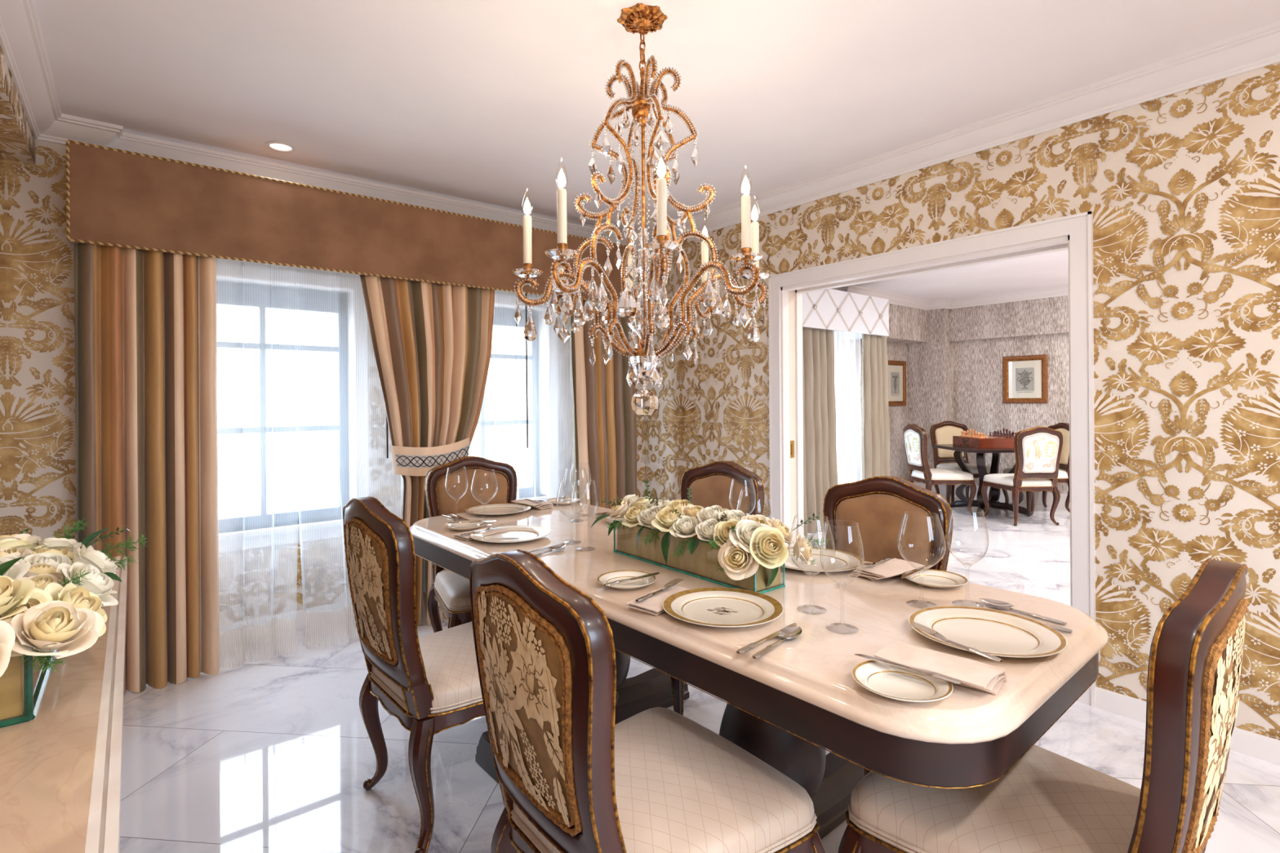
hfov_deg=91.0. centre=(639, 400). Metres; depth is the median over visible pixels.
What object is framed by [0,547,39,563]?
rose
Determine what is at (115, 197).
curtain pelmet
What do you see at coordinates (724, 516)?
sprig
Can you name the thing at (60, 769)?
console table
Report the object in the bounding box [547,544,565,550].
bowl
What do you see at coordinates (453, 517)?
bowl
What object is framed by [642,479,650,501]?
sprig
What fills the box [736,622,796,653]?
knife
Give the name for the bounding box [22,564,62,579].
rose
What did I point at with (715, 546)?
fern
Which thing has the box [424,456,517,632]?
dining chair
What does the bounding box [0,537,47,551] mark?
rose
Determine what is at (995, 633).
charger plate
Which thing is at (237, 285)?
window
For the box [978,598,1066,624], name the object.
spoon
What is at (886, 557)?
fork
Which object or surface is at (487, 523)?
wine glass
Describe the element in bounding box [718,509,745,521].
rose
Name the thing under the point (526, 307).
wand
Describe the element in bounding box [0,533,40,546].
rose
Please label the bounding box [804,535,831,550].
fern
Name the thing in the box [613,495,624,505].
sprig
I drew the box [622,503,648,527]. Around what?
rose
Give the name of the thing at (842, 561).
charger plate
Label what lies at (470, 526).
bread plate
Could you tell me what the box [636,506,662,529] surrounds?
rose
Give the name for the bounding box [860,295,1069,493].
wall
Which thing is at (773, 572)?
leaf
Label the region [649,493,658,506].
sprig
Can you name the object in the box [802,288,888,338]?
curtain pelmet
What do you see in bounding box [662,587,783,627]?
charger plate
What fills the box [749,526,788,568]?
rose
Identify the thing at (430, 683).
dining chair
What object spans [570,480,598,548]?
wine glass
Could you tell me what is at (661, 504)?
rose
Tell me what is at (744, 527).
rose
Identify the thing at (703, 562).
planter box
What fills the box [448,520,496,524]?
knife
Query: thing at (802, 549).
rose
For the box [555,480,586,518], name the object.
bowl
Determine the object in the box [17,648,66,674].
fern
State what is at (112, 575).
leaf
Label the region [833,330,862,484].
window
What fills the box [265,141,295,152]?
recessed light
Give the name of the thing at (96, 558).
rose
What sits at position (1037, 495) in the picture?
baseboard
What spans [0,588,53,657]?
rose
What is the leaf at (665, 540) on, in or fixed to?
in the planter box at (703, 562)
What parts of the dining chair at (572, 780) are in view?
leg, panel, cord trim, frame, seat frame, seat, leg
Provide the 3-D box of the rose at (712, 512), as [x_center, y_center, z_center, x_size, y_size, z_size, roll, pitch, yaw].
[0.229,0.359,1.916,0.114,0.069,0.105,0,0,11]
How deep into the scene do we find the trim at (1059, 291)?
7.73 m
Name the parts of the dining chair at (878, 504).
leg, frame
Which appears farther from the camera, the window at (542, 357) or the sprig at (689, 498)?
the window at (542, 357)
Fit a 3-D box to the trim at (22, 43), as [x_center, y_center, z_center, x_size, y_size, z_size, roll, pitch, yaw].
[0.364,-1.234,1.786,3.485,0.107,5.550,0,0,-39]
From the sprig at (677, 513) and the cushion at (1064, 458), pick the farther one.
the cushion at (1064, 458)
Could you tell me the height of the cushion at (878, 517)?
0.403 m
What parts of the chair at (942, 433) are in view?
leg, frame, leg, seat, leg, leg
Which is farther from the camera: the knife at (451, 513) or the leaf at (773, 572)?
the knife at (451, 513)
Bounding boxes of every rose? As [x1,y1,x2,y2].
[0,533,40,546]
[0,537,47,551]
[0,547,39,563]
[0,557,31,580]
[0,575,35,620]
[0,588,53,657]
[0,620,15,677]
[3,555,36,566]
[3,600,103,658]
[16,573,72,588]
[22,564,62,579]
[23,552,73,568]
[31,548,73,563]
[36,537,81,556]
[39,582,106,637]
[56,561,118,606]
[71,543,117,574]
[609,498,631,519]
[618,493,639,507]
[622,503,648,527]
[631,498,652,506]
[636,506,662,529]
[644,499,667,508]
[651,506,686,531]
[665,499,693,507]
[669,515,700,537]
[678,504,704,517]
[694,518,719,542]
[696,505,728,522]
[713,519,739,546]
[717,534,759,580]
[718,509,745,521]
[728,519,769,554]
[741,514,772,527]
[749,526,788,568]
[765,517,794,545]
[793,532,813,564]
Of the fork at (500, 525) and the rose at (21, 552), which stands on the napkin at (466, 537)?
the fork at (500, 525)
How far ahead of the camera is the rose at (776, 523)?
1.80 m
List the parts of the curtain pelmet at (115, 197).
cord trim, cord trim, cord trim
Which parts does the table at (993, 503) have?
leg, arm, leg, arm, leg, arm, leg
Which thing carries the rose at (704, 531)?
in the planter box at (703, 562)
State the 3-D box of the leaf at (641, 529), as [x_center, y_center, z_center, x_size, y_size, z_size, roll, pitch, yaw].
[0.000,0.457,2.066,0.030,0.088,0.030,0,0,32]
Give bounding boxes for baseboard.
[219,600,353,646]
[913,481,1070,509]
[1094,687,1279,765]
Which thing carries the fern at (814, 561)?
in the planter box at (703, 562)
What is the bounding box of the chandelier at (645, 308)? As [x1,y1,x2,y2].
[512,3,769,416]
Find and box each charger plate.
[465,502,530,515]
[470,524,551,543]
[603,513,623,522]
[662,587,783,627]
[780,546,863,572]
[908,605,1067,657]
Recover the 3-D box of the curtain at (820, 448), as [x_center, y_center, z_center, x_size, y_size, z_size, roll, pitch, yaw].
[1.673,0.239,6.133,0.784,2.100,0.125,0,0,-39]
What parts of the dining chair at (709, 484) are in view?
leg, frame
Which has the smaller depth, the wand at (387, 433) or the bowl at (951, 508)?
the bowl at (951, 508)
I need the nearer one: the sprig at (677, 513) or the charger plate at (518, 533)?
the sprig at (677, 513)
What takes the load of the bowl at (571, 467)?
on the wine glass at (574, 520)
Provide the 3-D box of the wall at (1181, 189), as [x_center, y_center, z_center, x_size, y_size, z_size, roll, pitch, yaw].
[1.734,-0.004,3.028,0.202,2.585,5.770,0,0,-39]
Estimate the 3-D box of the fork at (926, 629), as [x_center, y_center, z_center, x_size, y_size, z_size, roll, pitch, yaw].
[0.639,0.493,1.286,0.025,0.014,0.205,0,0,-28]
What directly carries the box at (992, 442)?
on the table at (993, 503)
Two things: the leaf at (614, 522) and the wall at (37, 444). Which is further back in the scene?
the wall at (37, 444)
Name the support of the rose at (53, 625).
in the glass vase
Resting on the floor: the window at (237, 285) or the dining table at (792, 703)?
the dining table at (792, 703)
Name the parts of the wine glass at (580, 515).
stem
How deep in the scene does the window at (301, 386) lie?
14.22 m
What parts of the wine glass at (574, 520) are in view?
stem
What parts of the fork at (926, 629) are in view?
handle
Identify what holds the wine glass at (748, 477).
on the dining table at (792, 703)
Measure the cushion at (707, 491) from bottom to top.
0.403 m
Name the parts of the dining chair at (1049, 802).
leg, seat frame, seat, frame, cord trim, panel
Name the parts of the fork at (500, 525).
handle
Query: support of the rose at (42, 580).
in the glass vase
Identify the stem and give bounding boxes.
[627,116,658,290]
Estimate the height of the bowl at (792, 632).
0.008 m
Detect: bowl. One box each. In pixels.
[444,467,468,499]
[450,516,462,519]
[471,469,497,503]
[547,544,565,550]
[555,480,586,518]
[562,466,588,500]
[570,480,598,520]
[777,626,801,638]
[787,514,835,574]
[819,521,864,585]
[897,511,946,569]
[946,507,988,565]
[978,598,1013,608]
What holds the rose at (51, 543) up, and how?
in the glass vase
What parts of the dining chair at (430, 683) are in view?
cord trim, panel, leg, frame, leg, seat, seat frame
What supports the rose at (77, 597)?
in the glass vase
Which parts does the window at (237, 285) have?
sill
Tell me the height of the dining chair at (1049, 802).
1.013 m
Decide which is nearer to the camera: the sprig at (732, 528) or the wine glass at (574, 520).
the sprig at (732, 528)
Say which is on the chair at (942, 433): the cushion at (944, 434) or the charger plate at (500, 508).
the cushion at (944, 434)
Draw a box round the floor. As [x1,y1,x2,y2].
[120,496,1279,852]
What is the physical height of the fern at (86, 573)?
0.047 m
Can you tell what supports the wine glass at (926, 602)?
on the dining table at (792, 703)
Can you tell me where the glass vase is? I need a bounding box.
[0,647,56,728]
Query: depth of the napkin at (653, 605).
1.62 m
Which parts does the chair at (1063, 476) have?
leg, leg, seat, leg, frame, seat frame, leg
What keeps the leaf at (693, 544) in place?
in the planter box at (703, 562)
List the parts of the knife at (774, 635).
handle, blade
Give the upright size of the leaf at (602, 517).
0.042 m
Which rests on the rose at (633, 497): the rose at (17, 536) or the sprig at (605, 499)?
the sprig at (605, 499)
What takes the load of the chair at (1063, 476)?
on the floor
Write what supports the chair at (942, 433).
on the floor
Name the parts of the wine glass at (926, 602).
stem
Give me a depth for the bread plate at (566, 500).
3.30 m
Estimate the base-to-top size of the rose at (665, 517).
0.072 m
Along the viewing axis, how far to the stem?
2.11 m
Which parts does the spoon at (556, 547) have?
handle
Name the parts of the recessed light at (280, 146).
lamp glass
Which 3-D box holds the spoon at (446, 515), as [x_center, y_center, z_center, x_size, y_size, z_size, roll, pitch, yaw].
[-0.863,0.535,2.883,0.047,0.011,0.205,0,0,-40]
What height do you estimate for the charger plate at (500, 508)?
0.019 m
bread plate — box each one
[444,520,486,530]
[546,497,579,505]
[596,569,656,590]
[851,660,953,702]
[902,568,968,588]
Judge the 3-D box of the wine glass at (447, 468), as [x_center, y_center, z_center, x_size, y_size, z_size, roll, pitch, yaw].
[-0.806,0.416,2.766,0.098,0.246,0.098,0,0,0]
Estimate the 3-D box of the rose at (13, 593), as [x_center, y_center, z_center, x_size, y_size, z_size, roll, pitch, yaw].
[-0.883,0.273,0.845,0.098,0.062,0.092,0,0,-29]
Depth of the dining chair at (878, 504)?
2.27 m
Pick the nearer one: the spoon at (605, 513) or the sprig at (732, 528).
the sprig at (732, 528)
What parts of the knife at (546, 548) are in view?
blade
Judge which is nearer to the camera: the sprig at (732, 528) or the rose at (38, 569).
the rose at (38, 569)
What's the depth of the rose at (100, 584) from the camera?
1.06 m
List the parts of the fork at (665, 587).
handle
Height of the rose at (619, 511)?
0.074 m
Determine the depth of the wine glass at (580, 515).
2.93 m
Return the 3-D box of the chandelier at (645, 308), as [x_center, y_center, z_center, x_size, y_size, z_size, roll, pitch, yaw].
[0.012,-0.617,2.115,0.813,1.342,0.813,0,0,16]
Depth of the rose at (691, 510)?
1.98 m
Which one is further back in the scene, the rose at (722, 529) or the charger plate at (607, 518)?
the charger plate at (607, 518)
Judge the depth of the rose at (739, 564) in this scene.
1.70 m
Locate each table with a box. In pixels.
[0,555,127,852]
[408,502,1108,839]
[932,444,1031,516]
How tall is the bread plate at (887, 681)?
0.019 m
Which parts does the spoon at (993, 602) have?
handle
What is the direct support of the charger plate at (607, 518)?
on the dining table at (792, 703)
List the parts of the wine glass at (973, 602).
stem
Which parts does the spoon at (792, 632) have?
handle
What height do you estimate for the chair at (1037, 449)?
1.013 m
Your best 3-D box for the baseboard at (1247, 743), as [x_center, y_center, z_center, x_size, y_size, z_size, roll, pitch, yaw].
[1.754,1.247,2.844,0.020,0.082,5.470,0,0,-39]
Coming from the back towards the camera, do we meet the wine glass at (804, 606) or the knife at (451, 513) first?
the knife at (451, 513)
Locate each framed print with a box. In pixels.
[888,360,906,405]
[1002,354,1048,403]
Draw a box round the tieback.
[391,436,470,475]
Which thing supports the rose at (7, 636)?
in the glass vase
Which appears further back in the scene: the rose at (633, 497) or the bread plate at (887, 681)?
the rose at (633, 497)
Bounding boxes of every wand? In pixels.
[386,416,388,458]
[524,293,528,448]
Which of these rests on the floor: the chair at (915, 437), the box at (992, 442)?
the chair at (915, 437)
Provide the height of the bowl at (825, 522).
0.143 m
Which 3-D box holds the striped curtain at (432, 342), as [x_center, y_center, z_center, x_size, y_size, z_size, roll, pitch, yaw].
[-1.231,0.238,3.709,0.840,2.140,0.083,0,0,-38]
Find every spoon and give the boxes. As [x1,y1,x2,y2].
[441,514,462,519]
[534,544,565,555]
[594,511,610,515]
[752,626,801,658]
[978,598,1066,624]
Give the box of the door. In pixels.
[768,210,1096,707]
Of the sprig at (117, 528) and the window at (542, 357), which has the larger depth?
the window at (542, 357)
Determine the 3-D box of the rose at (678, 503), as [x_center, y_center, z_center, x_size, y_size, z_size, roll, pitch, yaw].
[0.129,0.359,2.052,0.101,0.066,0.106,0,0,-39]
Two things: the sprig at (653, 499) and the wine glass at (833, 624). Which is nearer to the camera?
the wine glass at (833, 624)
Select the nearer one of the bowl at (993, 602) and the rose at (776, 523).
the bowl at (993, 602)
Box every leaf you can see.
[0,556,22,575]
[81,527,108,546]
[103,572,121,582]
[590,514,609,528]
[608,520,619,536]
[636,525,644,552]
[661,531,670,564]
[688,539,698,554]
[764,567,778,590]
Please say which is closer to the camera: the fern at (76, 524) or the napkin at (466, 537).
the fern at (76, 524)
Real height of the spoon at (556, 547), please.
0.011 m
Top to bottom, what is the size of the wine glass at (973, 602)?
0.246 m
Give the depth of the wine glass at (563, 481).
2.37 m
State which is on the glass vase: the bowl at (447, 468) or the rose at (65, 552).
the rose at (65, 552)
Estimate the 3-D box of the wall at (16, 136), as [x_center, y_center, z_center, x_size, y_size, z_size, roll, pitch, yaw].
[-1.171,0.015,0.616,0.393,2.585,5.670,0,0,-39]
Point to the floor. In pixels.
(277, 754)
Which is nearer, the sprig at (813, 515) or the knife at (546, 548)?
the sprig at (813, 515)
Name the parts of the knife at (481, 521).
handle, blade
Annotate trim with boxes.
[0,0,1279,250]
[831,284,1068,310]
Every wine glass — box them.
[444,467,468,521]
[471,469,497,526]
[555,480,586,542]
[562,466,588,522]
[569,462,591,516]
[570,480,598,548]
[728,477,755,515]
[736,488,771,519]
[787,514,835,613]
[819,521,864,626]
[897,511,946,604]
[946,507,988,604]
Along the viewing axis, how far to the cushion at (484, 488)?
3.24 m
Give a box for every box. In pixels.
[613,518,785,593]
[952,435,1014,448]
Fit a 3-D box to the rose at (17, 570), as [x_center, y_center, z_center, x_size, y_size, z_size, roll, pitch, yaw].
[-1.052,0.291,1.010,0.106,0.064,0.107,0,0,-43]
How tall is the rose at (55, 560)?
0.054 m
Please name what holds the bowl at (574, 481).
on the wine glass at (574, 481)
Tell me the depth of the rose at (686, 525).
1.92 m
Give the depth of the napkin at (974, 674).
1.19 m
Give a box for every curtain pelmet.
[66,139,627,302]
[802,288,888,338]
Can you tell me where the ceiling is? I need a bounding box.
[34,0,1279,300]
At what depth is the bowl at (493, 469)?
2.73 m
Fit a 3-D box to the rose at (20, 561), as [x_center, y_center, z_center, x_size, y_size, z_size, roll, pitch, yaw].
[-1.110,0.305,1.087,0.110,0.061,0.110,0,0,-43]
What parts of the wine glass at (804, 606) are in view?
stem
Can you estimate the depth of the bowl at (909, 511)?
1.62 m
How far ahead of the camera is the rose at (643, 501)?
2.18 m
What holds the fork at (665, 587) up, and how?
on the napkin at (653, 605)
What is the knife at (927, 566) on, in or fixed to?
on the bread plate at (935, 579)
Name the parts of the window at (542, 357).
sill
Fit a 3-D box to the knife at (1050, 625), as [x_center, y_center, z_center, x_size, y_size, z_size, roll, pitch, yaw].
[0.900,0.524,1.512,0.018,0.008,0.235,0,0,-43]
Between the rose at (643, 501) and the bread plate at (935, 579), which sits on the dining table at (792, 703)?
the bread plate at (935, 579)
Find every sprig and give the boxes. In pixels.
[86,525,130,546]
[602,497,614,506]
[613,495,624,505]
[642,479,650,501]
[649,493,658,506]
[672,508,682,517]
[687,487,692,503]
[717,512,727,521]
[729,525,736,532]
[792,512,823,530]
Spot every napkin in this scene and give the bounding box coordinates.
[453,527,509,541]
[511,498,553,509]
[626,584,689,615]
[850,558,925,581]
[874,640,1006,694]
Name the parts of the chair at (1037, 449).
leg, leg, seat, seat frame, leg, frame, panel, cord trim, leg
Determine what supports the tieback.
attached to the striped curtain at (432, 342)
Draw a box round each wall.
[0,44,35,164]
[0,138,644,624]
[644,62,1279,740]
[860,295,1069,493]
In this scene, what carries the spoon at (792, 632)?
on the dining table at (792, 703)
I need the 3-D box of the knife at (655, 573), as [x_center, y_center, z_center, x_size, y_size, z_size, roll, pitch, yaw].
[-0.020,0.508,1.794,0.195,0.008,0.018,0,0,-38]
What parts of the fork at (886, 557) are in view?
handle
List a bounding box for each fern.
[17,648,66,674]
[53,517,91,539]
[57,568,92,586]
[101,533,148,560]
[106,553,137,571]
[606,520,626,529]
[640,530,659,544]
[671,538,689,559]
[708,535,719,550]
[791,551,815,565]
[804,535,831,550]
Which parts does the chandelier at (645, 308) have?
glass dish, glass dish, glass dish, arm, arm, arm, arm, stem, lamp shade, arm, glass dish, arm, arm, arm, glass dish, glass dish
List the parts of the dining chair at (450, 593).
leg, seat frame, seat, leg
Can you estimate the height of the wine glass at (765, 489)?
0.236 m
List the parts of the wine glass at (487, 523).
stem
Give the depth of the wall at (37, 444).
2.83 m
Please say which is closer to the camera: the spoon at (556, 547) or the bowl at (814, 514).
the bowl at (814, 514)
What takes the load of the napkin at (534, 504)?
on the dining table at (792, 703)
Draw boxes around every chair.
[342,496,484,852]
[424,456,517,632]
[469,549,825,852]
[670,461,764,715]
[822,475,953,776]
[838,558,1249,852]
[902,423,976,515]
[929,421,991,502]
[980,426,1062,525]
[1001,422,1070,515]
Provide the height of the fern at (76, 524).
0.048 m
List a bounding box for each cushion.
[437,468,506,515]
[688,475,749,515]
[835,493,932,565]
[935,426,964,457]
[1055,428,1069,464]
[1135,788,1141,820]
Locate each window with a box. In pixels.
[216,262,368,552]
[216,304,529,518]
[476,293,558,503]
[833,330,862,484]
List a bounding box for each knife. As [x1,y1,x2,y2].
[448,512,468,519]
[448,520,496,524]
[527,542,564,552]
[604,572,659,586]
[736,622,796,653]
[854,653,962,684]
[901,564,933,577]
[1042,622,1072,632]
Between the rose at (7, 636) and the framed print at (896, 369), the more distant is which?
the framed print at (896, 369)
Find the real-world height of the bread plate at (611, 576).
0.019 m
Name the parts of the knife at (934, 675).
blade, handle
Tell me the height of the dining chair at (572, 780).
1.013 m
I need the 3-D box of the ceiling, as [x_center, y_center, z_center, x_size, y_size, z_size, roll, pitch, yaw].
[2.236,-1.360,3.569,9.420,0.120,6.170,0,0,-39]
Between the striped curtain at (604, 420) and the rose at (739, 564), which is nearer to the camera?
the rose at (739, 564)
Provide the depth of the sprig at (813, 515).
1.79 m
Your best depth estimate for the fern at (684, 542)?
1.87 m
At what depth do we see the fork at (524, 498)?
3.17 m
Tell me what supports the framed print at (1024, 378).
attached to the wall at (953, 357)
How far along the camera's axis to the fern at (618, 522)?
2.12 m
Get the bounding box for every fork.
[460,524,504,535]
[524,497,543,502]
[635,577,683,601]
[857,556,891,567]
[906,622,1002,662]
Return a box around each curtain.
[73,242,219,694]
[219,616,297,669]
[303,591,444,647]
[360,274,494,626]
[568,298,637,509]
[802,327,838,535]
[861,333,890,479]
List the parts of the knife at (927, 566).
blade, handle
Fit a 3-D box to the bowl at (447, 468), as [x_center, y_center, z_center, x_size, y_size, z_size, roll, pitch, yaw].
[-0.807,0.365,2.766,0.098,0.143,0.098,0,0,-1]
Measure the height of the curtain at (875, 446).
2.100 m
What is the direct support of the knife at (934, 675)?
on the bread plate at (887, 681)
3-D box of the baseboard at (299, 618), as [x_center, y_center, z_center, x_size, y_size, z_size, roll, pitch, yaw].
[-1.482,1.255,3.861,3.775,0.111,0.220,0,0,-39]
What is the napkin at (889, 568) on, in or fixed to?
on the dining table at (792, 703)
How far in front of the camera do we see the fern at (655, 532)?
1.99 m
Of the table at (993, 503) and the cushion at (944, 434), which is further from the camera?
the cushion at (944, 434)
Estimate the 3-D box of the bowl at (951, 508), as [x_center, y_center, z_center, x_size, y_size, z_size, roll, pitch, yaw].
[0.847,0.353,1.628,0.098,0.143,0.098,0,0,-1]
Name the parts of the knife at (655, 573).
handle, blade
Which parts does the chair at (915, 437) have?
leg, cord trim, panel, frame, leg, seat frame, seat, leg, leg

